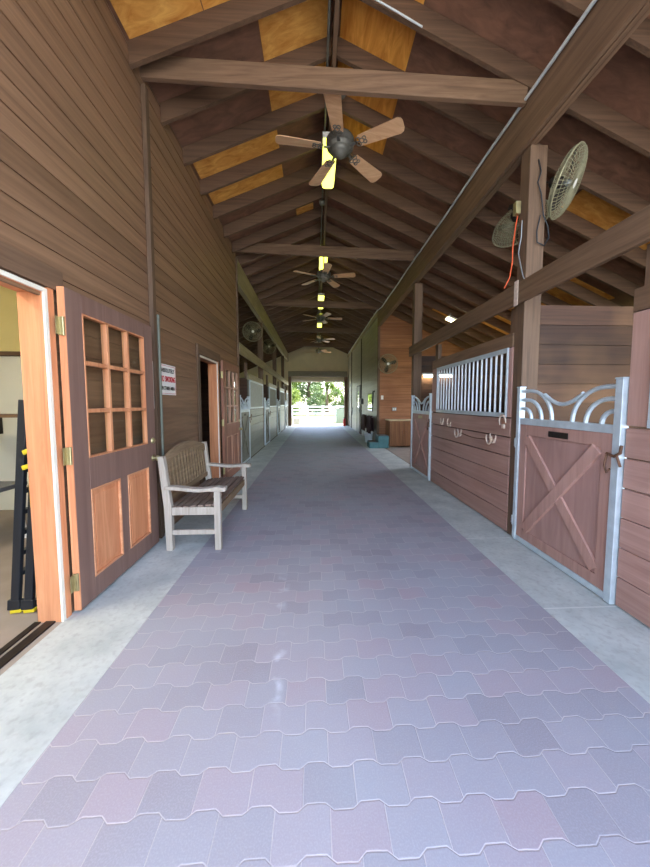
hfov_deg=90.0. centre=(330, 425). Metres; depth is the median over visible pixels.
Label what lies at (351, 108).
rafter
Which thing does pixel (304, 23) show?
ceiling
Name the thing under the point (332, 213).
rafter
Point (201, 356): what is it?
trim
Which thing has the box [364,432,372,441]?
bucket
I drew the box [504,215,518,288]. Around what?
extension cord
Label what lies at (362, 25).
ceiling
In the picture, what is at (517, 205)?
outlet box
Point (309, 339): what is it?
ceiling
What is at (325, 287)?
rafter
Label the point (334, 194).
rafter
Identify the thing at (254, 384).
enclosure
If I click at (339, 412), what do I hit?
utility box
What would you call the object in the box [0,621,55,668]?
threshold
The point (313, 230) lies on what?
rafter
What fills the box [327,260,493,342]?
rafter
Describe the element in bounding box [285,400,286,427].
gate
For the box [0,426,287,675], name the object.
floor
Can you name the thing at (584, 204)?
ceiling
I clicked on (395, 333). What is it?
wall
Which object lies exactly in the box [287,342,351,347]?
tie beam
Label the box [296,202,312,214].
ceiling
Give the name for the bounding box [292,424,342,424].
apron
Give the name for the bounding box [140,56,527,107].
tie beam
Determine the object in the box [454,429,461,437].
hook
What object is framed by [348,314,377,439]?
wall
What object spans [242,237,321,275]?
rafter
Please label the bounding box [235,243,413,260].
tie beam
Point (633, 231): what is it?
wooden beam
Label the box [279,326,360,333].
tie beam
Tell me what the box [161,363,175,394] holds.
no smoking sign
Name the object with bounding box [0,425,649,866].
floor
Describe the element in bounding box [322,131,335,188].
ceiling light
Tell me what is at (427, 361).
wall stall partition
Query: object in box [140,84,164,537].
trim
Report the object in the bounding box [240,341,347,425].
wall
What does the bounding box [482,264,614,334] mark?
ceiling
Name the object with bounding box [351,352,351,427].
trim
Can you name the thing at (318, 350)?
ceiling fan
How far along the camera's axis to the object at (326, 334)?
17.34 m
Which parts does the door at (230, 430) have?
raised panel, panel moulding, raised panel, panel moulding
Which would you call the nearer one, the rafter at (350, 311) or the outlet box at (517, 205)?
the outlet box at (517, 205)
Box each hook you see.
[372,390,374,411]
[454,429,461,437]
[485,433,495,444]
[498,414,505,428]
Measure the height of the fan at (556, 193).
0.552 m
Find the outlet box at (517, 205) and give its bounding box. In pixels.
[513,201,520,215]
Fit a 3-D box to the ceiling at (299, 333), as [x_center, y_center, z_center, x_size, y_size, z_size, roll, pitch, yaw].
[-3.293,-3.859,16.028,5.370,2.440,0.044,0,4,-3]
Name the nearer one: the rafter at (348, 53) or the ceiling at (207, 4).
the ceiling at (207, 4)
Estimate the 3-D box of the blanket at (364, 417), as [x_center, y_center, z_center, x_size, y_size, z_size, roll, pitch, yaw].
[1.339,-0.135,12.752,0.202,0.630,1.020,0,4,-3]
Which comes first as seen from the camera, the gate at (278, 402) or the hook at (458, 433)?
the hook at (458, 433)
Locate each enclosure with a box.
[244,362,263,456]
[266,375,276,440]
[277,381,283,430]
[285,386,287,425]
[430,307,515,530]
[615,243,649,626]
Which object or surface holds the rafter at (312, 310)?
attached to the ceiling at (243, 43)
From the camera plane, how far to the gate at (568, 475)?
2.58 m
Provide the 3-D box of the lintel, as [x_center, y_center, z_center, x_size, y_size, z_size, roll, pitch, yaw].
[-0.799,-2.778,20.090,3.280,0.140,0.100,0,4,-3]
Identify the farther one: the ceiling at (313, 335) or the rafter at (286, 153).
the ceiling at (313, 335)
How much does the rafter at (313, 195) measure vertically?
0.964 m
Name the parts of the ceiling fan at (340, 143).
blade, blade, blade, blade, blade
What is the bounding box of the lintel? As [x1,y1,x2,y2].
[292,380,343,381]
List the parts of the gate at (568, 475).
name plate, panel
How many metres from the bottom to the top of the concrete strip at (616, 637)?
0.102 m
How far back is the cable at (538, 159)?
3.12 m
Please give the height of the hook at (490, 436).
0.133 m
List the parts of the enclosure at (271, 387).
board panel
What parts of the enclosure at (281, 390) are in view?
board panel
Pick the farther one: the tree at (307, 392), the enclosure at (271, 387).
the tree at (307, 392)
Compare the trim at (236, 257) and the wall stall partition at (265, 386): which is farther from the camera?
the wall stall partition at (265, 386)
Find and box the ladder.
[7,400,36,613]
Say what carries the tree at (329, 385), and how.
on the lawn
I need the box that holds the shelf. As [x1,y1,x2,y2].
[0,414,17,433]
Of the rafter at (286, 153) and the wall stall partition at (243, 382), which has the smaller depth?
the rafter at (286, 153)
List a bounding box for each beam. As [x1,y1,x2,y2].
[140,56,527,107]
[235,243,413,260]
[237,260,287,361]
[264,299,377,309]
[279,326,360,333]
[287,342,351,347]
[318,0,339,334]
[378,0,649,325]
[409,205,649,356]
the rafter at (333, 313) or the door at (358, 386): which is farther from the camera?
the door at (358, 386)
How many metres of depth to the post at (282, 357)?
17.42 m
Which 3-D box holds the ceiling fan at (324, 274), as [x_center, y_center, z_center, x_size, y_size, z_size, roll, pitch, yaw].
[-0.208,-3.823,7.723,1.431,0.760,1.467,-2,4,-23]
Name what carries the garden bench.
on the concrete strip at (40, 692)
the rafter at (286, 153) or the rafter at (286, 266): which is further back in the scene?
the rafter at (286, 266)
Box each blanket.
[361,414,366,430]
[366,415,373,433]
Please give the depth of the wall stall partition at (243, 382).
10.39 m
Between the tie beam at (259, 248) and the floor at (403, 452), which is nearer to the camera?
the tie beam at (259, 248)
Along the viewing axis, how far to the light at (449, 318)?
8.46 m
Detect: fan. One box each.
[242,321,261,341]
[263,339,275,353]
[275,94,404,185]
[293,257,355,287]
[303,308,341,323]
[312,332,334,342]
[313,342,330,353]
[378,354,397,373]
[492,199,549,247]
[546,141,587,219]
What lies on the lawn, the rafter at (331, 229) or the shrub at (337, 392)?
the shrub at (337, 392)
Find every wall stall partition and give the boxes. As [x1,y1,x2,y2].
[240,378,258,422]
[264,384,267,401]
[421,356,511,456]
[536,305,649,494]
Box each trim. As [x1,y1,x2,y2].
[0,269,66,621]
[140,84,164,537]
[200,355,219,477]
[235,257,240,462]
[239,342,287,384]
[288,371,346,376]
[288,377,291,425]
[344,377,347,425]
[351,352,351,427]
[360,339,361,433]
[377,310,379,433]
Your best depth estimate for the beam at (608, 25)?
2.93 m
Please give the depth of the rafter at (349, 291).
10.27 m
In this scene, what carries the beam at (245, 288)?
on the post at (282, 357)
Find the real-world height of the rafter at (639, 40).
2.519 m
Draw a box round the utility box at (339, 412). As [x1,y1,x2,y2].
[336,409,343,422]
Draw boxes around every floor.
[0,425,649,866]
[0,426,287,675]
[385,446,409,463]
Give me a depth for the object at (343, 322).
13.76 m
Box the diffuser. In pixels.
[318,296,323,308]
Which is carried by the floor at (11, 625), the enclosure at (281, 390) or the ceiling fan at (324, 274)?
the enclosure at (281, 390)
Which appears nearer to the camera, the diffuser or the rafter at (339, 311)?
the diffuser
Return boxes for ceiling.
[106,0,333,308]
[110,0,202,38]
[193,130,282,204]
[201,0,228,9]
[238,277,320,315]
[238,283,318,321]
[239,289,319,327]
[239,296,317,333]
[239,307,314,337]
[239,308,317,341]
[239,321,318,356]
[239,325,316,359]
[239,332,311,362]
[239,332,316,364]
[239,333,316,366]
[239,335,316,369]
[239,338,315,371]
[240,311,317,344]
[240,340,316,372]
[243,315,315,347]
[247,320,318,349]
[258,0,327,110]
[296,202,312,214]
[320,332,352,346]
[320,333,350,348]
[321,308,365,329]
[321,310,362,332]
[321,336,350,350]
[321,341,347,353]
[322,0,649,356]
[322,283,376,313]
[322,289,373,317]
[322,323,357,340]
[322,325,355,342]
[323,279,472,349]
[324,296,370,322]
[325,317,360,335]
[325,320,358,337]
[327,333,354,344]
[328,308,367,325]
[338,0,424,154]
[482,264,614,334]
[562,189,649,249]
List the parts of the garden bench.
leg, rail, rail, armrest, leg, seat, leg, armrest, leg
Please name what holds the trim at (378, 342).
attached to the wall at (370, 339)
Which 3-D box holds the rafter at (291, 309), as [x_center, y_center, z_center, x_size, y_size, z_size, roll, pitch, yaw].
[-3.088,-3.567,11.844,5.370,2.440,0.044,0,4,-3]
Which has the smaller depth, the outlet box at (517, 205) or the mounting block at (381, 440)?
the outlet box at (517, 205)
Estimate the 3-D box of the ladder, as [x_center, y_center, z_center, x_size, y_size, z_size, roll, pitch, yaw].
[-2.011,0.456,2.338,0.306,1.561,0.472,0,4,-3]
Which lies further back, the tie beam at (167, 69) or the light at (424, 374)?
the light at (424, 374)
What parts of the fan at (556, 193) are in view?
motor, blade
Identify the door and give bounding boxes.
[55,286,158,610]
[220,360,241,477]
[356,385,359,433]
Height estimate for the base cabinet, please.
0.835 m
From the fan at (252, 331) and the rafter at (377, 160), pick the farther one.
the fan at (252, 331)
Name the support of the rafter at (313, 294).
attached to the ceiling at (243, 43)
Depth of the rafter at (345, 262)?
8.47 m
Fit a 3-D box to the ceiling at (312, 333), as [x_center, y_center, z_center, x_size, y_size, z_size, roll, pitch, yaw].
[-3.352,-3.943,17.224,5.370,2.440,0.044,0,4,-3]
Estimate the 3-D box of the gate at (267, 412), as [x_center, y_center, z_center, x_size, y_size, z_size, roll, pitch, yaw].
[-2.166,-0.166,11.105,0.103,1.560,1.104,0,4,-3]
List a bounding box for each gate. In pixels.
[240,395,251,462]
[264,398,270,445]
[277,399,280,434]
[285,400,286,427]
[410,393,432,480]
[511,377,629,603]
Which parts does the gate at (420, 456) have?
panel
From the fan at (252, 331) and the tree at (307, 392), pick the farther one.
the tree at (307, 392)
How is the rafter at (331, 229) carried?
attached to the ceiling at (533, 31)
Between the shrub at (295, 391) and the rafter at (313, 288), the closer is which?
the rafter at (313, 288)
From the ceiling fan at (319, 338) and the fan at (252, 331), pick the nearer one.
the fan at (252, 331)
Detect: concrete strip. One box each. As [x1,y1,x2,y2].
[0,425,296,806]
[340,425,649,703]
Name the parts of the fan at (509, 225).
motor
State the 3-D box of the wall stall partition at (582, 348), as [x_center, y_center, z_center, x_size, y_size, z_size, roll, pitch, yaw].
[3.704,-0.041,3.488,3.240,2.395,0.035,0,4,-3]
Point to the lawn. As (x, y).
(327, 418)
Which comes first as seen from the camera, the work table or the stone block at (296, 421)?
the work table
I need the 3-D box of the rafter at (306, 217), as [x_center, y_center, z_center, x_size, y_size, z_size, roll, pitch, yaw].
[-1.056,-3.933,6.498,1.830,0.964,0.044,0,4,-3]
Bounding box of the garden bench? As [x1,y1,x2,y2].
[157,440,250,550]
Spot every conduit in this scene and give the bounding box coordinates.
[317,0,330,334]
[348,0,596,353]
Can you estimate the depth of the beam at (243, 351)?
9.20 m
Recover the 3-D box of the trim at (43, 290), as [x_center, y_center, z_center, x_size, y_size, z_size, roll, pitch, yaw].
[-1.683,0.270,1.241,0.014,2.088,1.596,0,4,-3]
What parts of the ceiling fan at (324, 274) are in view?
blade, blade, blade, blade, blade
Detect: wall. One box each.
[0,0,237,611]
[0,286,28,509]
[200,361,209,459]
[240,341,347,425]
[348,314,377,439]
[379,315,464,434]
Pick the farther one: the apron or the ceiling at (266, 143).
the apron
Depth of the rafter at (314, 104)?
4.09 m
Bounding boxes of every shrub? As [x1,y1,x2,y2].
[292,388,302,415]
[305,385,326,414]
[331,388,343,408]
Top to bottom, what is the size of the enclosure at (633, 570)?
2.385 m
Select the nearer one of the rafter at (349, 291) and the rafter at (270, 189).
the rafter at (270, 189)
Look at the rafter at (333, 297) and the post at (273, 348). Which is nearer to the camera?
the rafter at (333, 297)
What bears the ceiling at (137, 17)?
attached to the ceiling at (243, 43)
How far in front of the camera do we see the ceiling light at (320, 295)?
10.74 m
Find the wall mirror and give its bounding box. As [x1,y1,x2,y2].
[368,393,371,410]
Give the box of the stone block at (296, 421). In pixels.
[293,418,299,424]
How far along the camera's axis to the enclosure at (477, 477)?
4.16 m
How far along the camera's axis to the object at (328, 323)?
14.93 m
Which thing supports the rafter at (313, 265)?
attached to the ceiling at (243, 43)
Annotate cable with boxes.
[375,0,422,27]
[518,220,524,278]
[536,159,548,245]
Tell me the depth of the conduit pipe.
3.37 m
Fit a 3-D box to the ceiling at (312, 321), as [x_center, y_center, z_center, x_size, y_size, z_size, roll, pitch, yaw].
[-3.235,-3.776,14.833,5.370,2.440,0.044,0,4,-3]
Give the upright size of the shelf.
0.235 m
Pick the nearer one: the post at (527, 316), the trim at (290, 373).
the post at (527, 316)
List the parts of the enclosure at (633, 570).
board panel, short post, grille frame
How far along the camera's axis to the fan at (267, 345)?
13.28 m
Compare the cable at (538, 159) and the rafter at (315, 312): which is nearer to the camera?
the cable at (538, 159)
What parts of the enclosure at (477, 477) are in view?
short post, board panel, grille frame, short post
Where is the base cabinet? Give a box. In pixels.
[385,419,410,445]
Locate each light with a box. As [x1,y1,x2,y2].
[318,293,324,308]
[319,257,327,269]
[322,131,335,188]
[422,373,451,376]
[445,313,456,321]
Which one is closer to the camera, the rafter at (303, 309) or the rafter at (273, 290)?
the rafter at (273, 290)
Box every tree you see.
[292,382,300,402]
[296,382,325,411]
[309,382,343,412]
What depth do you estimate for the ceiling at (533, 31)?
3.61 m
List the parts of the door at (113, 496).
raised panel, panel moulding, raised panel, panel moulding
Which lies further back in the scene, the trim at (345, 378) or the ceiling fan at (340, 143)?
the trim at (345, 378)
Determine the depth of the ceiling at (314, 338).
19.01 m
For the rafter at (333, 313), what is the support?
attached to the ceiling at (533, 31)
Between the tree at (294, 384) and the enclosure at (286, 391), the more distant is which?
the tree at (294, 384)
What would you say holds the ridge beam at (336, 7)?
attached to the ceiling at (243, 43)
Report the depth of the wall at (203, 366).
6.87 m
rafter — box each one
[127,0,306,69]
[160,35,330,125]
[183,94,324,165]
[200,129,326,195]
[213,161,321,219]
[223,186,324,237]
[232,206,323,252]
[237,222,322,264]
[238,259,318,299]
[238,268,318,308]
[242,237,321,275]
[248,256,318,284]
[325,236,510,333]
[326,222,510,320]
[327,205,515,307]
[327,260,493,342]
[328,187,571,305]
[328,257,505,338]
[330,271,481,345]
[335,163,619,305]
[337,36,649,214]
[342,96,646,268]
[350,141,640,298]
[360,0,649,157]
[548,0,649,57]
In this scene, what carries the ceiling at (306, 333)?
attached to the ceiling at (243, 43)
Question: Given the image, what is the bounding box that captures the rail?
[0,351,20,355]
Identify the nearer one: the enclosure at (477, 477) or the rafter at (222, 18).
the rafter at (222, 18)
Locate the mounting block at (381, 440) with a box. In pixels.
[367,434,388,447]
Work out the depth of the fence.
31.67 m
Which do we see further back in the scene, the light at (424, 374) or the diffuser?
the diffuser
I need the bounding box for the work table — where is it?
[0,481,27,537]
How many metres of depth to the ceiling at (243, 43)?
3.94 m
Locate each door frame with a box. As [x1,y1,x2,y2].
[0,275,71,622]
[196,353,220,483]
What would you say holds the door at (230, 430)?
in the wall at (72, 192)
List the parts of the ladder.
rail, lock knob, rail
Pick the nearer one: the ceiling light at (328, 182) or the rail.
the rail
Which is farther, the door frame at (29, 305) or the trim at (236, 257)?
the trim at (236, 257)
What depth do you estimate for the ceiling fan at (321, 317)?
11.44 m
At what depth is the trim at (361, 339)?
14.35 m
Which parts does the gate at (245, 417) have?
panel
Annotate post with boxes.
[257,323,264,445]
[272,343,276,418]
[281,356,284,428]
[410,283,422,453]
[507,144,547,535]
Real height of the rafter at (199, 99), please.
0.964 m
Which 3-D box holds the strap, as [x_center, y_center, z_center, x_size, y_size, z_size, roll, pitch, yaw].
[1.846,-1.319,3.240,0.006,0.240,0.060,0,4,-3]
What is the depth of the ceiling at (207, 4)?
2.86 m
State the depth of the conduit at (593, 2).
3.28 m
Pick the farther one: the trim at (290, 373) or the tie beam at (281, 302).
the trim at (290, 373)
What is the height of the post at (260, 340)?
3.920 m
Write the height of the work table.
0.591 m
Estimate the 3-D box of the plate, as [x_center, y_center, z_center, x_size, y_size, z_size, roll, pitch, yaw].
[1.281,-3.955,15.277,0.054,0.160,9.530,0,4,-3]
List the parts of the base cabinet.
door, door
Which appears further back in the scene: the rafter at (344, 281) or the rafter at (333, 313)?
the rafter at (333, 313)
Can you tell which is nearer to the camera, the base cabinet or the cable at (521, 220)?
the cable at (521, 220)
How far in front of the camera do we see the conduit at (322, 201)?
3.53 m
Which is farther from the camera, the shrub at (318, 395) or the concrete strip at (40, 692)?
the shrub at (318, 395)
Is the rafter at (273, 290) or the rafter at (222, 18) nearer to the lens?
the rafter at (222, 18)
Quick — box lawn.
[292,408,342,423]
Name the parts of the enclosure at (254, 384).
short post, grille frame, board panel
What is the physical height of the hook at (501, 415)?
0.155 m
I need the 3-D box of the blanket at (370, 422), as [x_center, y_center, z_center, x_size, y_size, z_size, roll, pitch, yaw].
[1.401,-0.046,11.482,0.202,0.630,0.970,0,4,-3]
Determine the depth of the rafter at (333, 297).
11.33 m
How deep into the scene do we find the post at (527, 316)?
3.22 m
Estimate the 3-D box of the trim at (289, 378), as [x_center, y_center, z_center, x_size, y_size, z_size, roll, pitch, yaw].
[-2.506,-1.497,19.976,0.190,3.000,0.260,0,4,-3]
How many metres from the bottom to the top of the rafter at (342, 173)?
2.519 m
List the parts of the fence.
rail, rail, rail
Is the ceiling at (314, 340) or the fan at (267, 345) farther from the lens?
the ceiling at (314, 340)
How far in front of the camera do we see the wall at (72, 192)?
2.52 m
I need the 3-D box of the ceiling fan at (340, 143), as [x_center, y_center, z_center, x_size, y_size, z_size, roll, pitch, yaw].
[0.067,-3.571,3.832,1.431,0.760,1.467,0,4,-6]
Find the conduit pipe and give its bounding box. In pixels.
[156,314,164,532]
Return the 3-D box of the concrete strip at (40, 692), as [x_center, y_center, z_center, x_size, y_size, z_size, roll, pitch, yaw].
[-1.837,0.764,9.849,0.525,0.102,21.500,0,4,-3]
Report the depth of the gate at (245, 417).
7.64 m
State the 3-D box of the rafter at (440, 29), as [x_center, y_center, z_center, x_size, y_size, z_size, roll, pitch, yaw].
[2.725,-2.917,3.141,5.270,2.519,0.044,0,4,-3]
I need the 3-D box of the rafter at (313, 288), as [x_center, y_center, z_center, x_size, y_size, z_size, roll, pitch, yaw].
[-3.029,-3.483,10.648,5.370,2.440,0.044,0,4,-3]
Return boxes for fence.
[292,405,343,417]
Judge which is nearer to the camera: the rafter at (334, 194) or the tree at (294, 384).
the rafter at (334, 194)
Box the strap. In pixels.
[514,280,518,305]
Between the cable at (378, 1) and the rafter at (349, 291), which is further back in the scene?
the rafter at (349, 291)
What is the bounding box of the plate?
[347,311,377,356]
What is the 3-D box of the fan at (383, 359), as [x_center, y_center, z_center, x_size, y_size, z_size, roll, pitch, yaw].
[1.819,-1.970,10.405,0.617,0.614,0.335,0,4,4]
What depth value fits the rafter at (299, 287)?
10.06 m
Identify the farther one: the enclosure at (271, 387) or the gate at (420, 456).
the enclosure at (271, 387)

